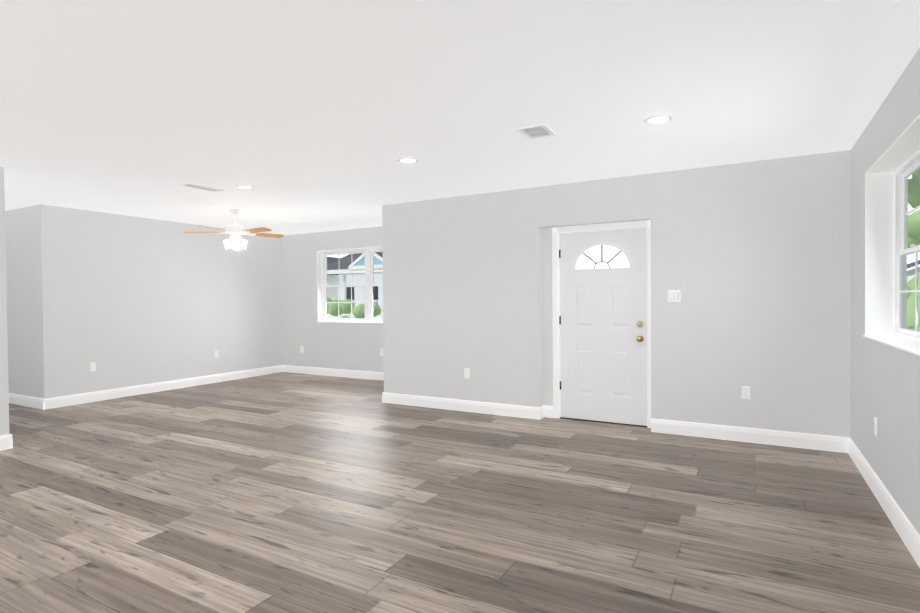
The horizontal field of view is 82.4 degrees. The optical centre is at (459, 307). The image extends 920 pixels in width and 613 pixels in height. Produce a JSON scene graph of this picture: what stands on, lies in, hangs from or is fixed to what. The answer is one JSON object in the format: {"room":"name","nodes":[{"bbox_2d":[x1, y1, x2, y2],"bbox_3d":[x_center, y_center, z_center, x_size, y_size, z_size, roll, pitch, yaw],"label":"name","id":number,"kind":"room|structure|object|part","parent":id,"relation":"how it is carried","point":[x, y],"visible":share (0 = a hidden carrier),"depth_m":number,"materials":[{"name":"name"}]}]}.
{"room":"empty living room","nodes":[
{"label":"empty living room","id":0,"kind":"room"},
{"bbox_2d":[0,167,8,435],"bbox_3d":[-5.860,0.010,5.678,4.000,2.538,0.080,0,1,29],"label":"wall","id":1,"kind":"structure","parent":0,"point":[4,408],"depth_m":4.72,"materials":[{"name":"grey paint"}]},
{"bbox_2d":[0,435,6,450],"bbox_3d":[-5.863,1.214,5.658,4.016,0.130,0.036,0,1,29],"label":"baseboard","id":2,"kind":"structure","parent":1,"relation":"attached to","point":[1,437],"depth_m":4.70,"materials":[{"name":"white wood"}]},
{"bbox_2d":[4,434,12,448],"bbox_3d":[-5.820,1.213,5.734,4.016,0.130,0.016,0,1,29],"label":"baseboard","id":3,"kind":"structure","parent":1,"relation":"attached to","point":[8,440],"depth_m":4.74,"materials":[{"name":"white wood"}]},
{"bbox_2d":[5,204,281,398],"bbox_3d":[-5.139,-0.040,8.809,2.222,2.538,4.075,0,1,29],"label":"wall","id":4,"kind":"structure","parent":0,"point":[122,301],"depth_m":7.38,"materials":[{"name":"grey paint"}]},
{"bbox_2d":[9,393,39,408],"bbox_3d":[-6.124,1.197,7.038,2.220,0.130,0.016,0,1,29],"label":"baseboard","id":5,"kind":"structure","parent":4,"relation":"attached to","point":[17,399],"depth_m":6.73,"materials":[{"name":"white wood"}]},
{"bbox_2d":[90,362,95,371],"bbox_3d":[-4.878,0.791,6.982,0.008,0.115,0.070,0,1,29],"label":"electrical outlet","id":6,"kind":"object","parent":4,"relation":"attached to","point":[92,366],"visible":1,"depth_m":6.97,"materials":[{"name":"white plastic"}]},
{"bbox_2d":[40,365,283,409],"bbox_3d":[-4.228,1.166,8.145,0.016,0.130,3.791,0,1,29],"label":"baseboard","id":7,"kind":"structure","parent":4,"relation":"attached to","point":[69,400],"depth_m":7.62,"materials":[{"name":"white wood"}]},
{"bbox_2d":[281,226,383,371],"bbox_3d":[-1.875,-0.070,9.091,3.813,2.538,0.186,0,1,29],"label":"wall","id":8,"kind":"structure","parent":0,"point":[350,346],"depth_m":9.37,"materials":[{"name":"grey paint"}]},
{"bbox_2d":[284,365,383,379],"bbox_3d":[-1.771,1.135,8.939,3.485,0.130,0.016,0,1,29],"label":"baseboard","id":9,"kind":"structure","parent":8,"relation":"attached to","point":[287,368],"depth_m":9.15,"materials":[{"name":"white wood"}]},
{"bbox_2d":[317,246,382,322],"bbox_3d":[-1.607,-0.376,8.890,2.080,1.270,0.134,0,1,29],"label":"trim","id":10,"kind":"structure","parent":8,"relation":"attached to","point":[319,253],"depth_m":9.36,"materials":[{"name":"white paint"}]},
{"bbox_2d":[322,248,382,321],"bbox_3d":[-1.559,-0.377,8.977,2.080,1.270,0.064,0,1,29],"label":"window","id":11,"kind":"structure","parent":8,"relation":"in","point":[368,296],"depth_m":9.09,"materials":[{"name":"plastic"}]},
{"bbox_2d":[0,372,919,612],"bbox_3d":[-3.077,1.307,3.886,11.205,0.050,10.725,0,1,29],"label":"floor","id":12,"kind":"structure","parent":0,"point":[283,492],"depth_m":3.21,"materials":[{"name":"brown wood"}]},
{"bbox_2d":[0,0,919,234],"bbox_3d":[-3.099,-1.316,3.849,11.205,0.120,10.725,0,1,29],"label":"ceiling","id":13,"kind":"structure","parent":0,"point":[305,116],"depth_m":3.14,"materials":[{"name":"white paint"}]},
{"bbox_2d":[179,183,222,191],"bbox_3d":[-2.749,-1.279,5.598,0.164,0.008,0.404,0,1,29],"label":"ceiling vent","id":14,"kind":"object","parent":13,"relation":"in","point":[201,187],"visible":0.94,"depth_m":5.58,"materials":[{"name":"white metal"}]},
{"bbox_2d":[183,209,283,250],"bbox_3d":[-2.937,-1.022,6.944,1.216,0.558,1.264,0,1,29],"label":"ceiling fan","id":15,"kind":"object","parent":13,"relation":"hanging from","point":[235,231],"visible":1,"depth_m":6.91,"materials":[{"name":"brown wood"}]},
{"bbox_2d":[235,185,253,188],"bbox_3d":[-2.298,-1.283,5.611,0.188,0.006,0.188,0,1,29],"label":"recessed light","id":16,"kind":"object","parent":13,"relation":"in","point":[243,187],"visible":1,"depth_m":5.60,"materials":[{"name":"white plastic"}]},
{"bbox_2d":[397,157,418,163],"bbox_3d":[-0.454,-1.284,4.593,0.188,0.006,0.188,0,1,29],"label":"recessed light","id":17,"kind":"object","parent":13,"relation":"in","point":[407,160],"visible":0.98,"depth_m":4.58,"materials":[{"name":"white plastic"}]},
{"bbox_2d":[517,124,555,138],"bbox_3d":[0.562,-1.282,3.832,0.204,0.008,0.264,0,1,29],"label":"ceiling vent","id":18,"kind":"object","parent":13,"relation":"in","point":[537,131],"visible":1,"depth_m":3.82,"materials":[{"name":"white metal"}]},
{"bbox_2d":[644,115,672,124],"bbox_3d":[1.360,-1.285,3.598,0.188,0.006,0.188,0,1,29],"label":"recessed light","id":19,"kind":"object","parent":13,"relation":"in","point":[657,119],"visible":1,"depth_m":3.59,"materials":[{"name":"white plastic"}]},
{"bbox_2d":[382,150,850,437],"bbox_3d":[1.212,-0.048,5.706,4.870,2.538,0.300,0,1,29],"label":"wall","id":20,"kind":"structure","parent":0,"point":[751,261],"depth_m":5.02,"materials":[{"name":"grey paint"}]},
{"bbox_2d":[382,392,543,419],"bbox_3d":[-0.059,1.159,6.254,2.147,0.130,0.016,0,1,29],"label":"baseboard","id":21,"kind":"structure","parent":20,"relation":"attached to","point":[402,399],"depth_m":6.17,"materials":[{"name":"white wood"}]},
{"bbox_2d":[464,368,469,378],"bbox_3d":[0.081,0.776,6.173,0.070,0.115,0.008,0,1,29],"label":"electrical outlet","id":22,"kind":"object","parent":20,"relation":"attached to","point":[466,373],"visible":1,"depth_m":6.17,"materials":[{"name":"white plastic"}]},
{"bbox_2d":[552,220,650,427],"bbox_3d":[1.522,0.170,5.610,1.051,2.101,0.175,0,1,29],"label":"door frame","id":23,"kind":"structure","parent":20,"relation":"attached to","point":[556,231],"depth_m":5.68,"materials":[{"name":"white wood"}]},
{"bbox_2d":[559,228,646,425],"bbox_3d":[1.493,0.200,5.554,0.925,2.018,0.114,0,1,29],"label":"door","id":24,"kind":"structure","parent":20,"relation":"in","point":[603,325],"depth_m":5.55,"materials":[{"name":"white wood"}]},
{"label":"glass","id":25,"kind":"part","parent":24,"relation":"part of","materials":[{"name":"clear glass"}]},
{"bbox_2d":[668,290,680,301],"bbox_3d":[2.061,-0.110,5.055,0.116,0.115,0.013,0,1,29],"label":"light switch","id":26,"kind":"object","parent":20,"relation":"attached to","point":[674,295],"visible":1,"depth_m":5.05,"materials":[{"name":"white plastic"}]},
{"bbox_2d":[742,386,749,398],"bbox_3d":[2.600,0.776,4.775,0.070,0.115,0.008,0,1,29],"label":"electrical outlet","id":27,"kind":"object","parent":20,"relation":"attached to","point":[745,392],"visible":1,"depth_m":4.77,"materials":[{"name":"white plastic"}]},
{"bbox_2d":[651,418,843,452],"bbox_3d":[2.560,1.158,4.801,1.545,0.130,0.016,0,1,29],"label":"baseboard","id":28,"kind":"structure","parent":20,"relation":"attached to","point":[732,433],"depth_m":4.75,"materials":[{"name":"white wood"}]},
{"bbox_2d":[850,48,919,535],"bbox_3d":[1.281,0.023,0.575,0.231,2.538,9.207,0,1,29],"label":"wall","id":29,"kind":"structure","parent":0,"point":[884,385],"depth_m":3.27,"materials":[{"name":"grey paint"}]},
{"bbox_2d":[874,417,876,435],"bbox_3d":[2.767,0.792,3.499,0.008,0.115,0.070,0,1,29],"label":"electrical outlet","id":30,"kind":"object","parent":29,"relation":"attached to","point":[875,425],"visible":0.98,"depth_m":3.48,"materials":[{"name":"white plastic"}]},
{"bbox_2d":[844,437,919,567],"bbox_3d":[1.190,1.227,0.665,0.016,0.130,8.577,0,1,29],"label":"baseboard","id":31,"kind":"structure","parent":29,"relation":"attached to","point":[904,528],"depth_m":3.13,"materials":[{"name":"white wood"}]},
{"bbox_2d":[863,114,919,355],"bbox_3d":[2.569,-0.367,2.978,0.179,1.190,1.870,0,1,29],"label":"trim","id":32,"kind":"structure","parent":29,"relation":"attached to","point":[903,148],"depth_m":3.77,"materials":[{"name":"white paint"}]},
{"bbox_2d":[894,150,919,342],"bbox_3d":[2.675,-0.367,2.919,0.064,1.190,1.870,0,1,29],"label":"window","id":33,"kind":"structure","parent":29,"relation":"in","point":[903,173],"depth_m":3.68,"materials":[{"name":"plastic"}]},
{"bbox_3d":[2.681,-0.367,2.916,0.028,1.046,1.726,0,1,29],"label":"glass","id":34,"kind":"part","parent":33,"relation":"part of","materials":[{"name":"clear glass"}]},
{"label":"outside","id":35,"kind":"structure","parent":0,"visible":0},
{"bbox_3d":[11.620,1.506,21.512,120.000,0.120,110.000,0,1,29],"label":"ground","id":36,"kind":"structure","parent":35,"visible":0},
{"bbox_2d":[326,257,338,299],"bbox_3d":[-12.698,-1.672,47.246,9.300,5.950,11.300,0,1,29],"label":"house","id":37,"kind":"structure","parent":36,"relation":"on","point":[331,283],"depth_m":42.79,"materials":[{"name":"white"}]},
{"bbox_2d":[327,252,382,318],"bbox_3d":[-4.558,-2.083,43.264,7.400,6.750,13.550,0,1,29],"label":"house","id":38,"kind":"structure","parent":36,"relation":"on","point":[343,281],"depth_m":39.28,"materials":[{"name":"white"}]},
{"bbox_2d":[327,273,919,330],"bbox_3d":[5.095,0.209,22.256,43.965,2.968,13.713,0,1,29],"label":"shrubs","id":39,"kind":"object","parent":36,"relation":"on","point":[910,283],"depth_m":35.11,"materials":[{"name":"green plant"}]},
{"bbox_2d":[907,260,919,281],"bbox_3d":[42.131,-2.030,44.547,9.800,5.850,10.800,0,1,29],"label":"house","id":40,"kind":"structure","parent":36,"relation":"on","point":[911,276],"depth_m":42.17,"materials":[{"name":"white"}]},
{"bbox_2d":[908,174,919,205],"bbox_3d":[22.640,-3.314,21.924,7.391,9.369,6.695,0,1,29],"label":"tree","id":41,"kind":"object","parent":36,"relation":"on","point":[916,193],"depth_m":24.85,"materials":[{"name":"green plant"}]},
{"bbox_2d":[908,203,919,247],"bbox_3d":[31.184,-3.842,31.352,8.438,10.021,7.286,0,1,29],"label":"tree","id":42,"kind":"object","parent":36,"relation":"on","point":[913,227],"depth_m":31.52,"materials":[{"name":"green plant"}]}
]}

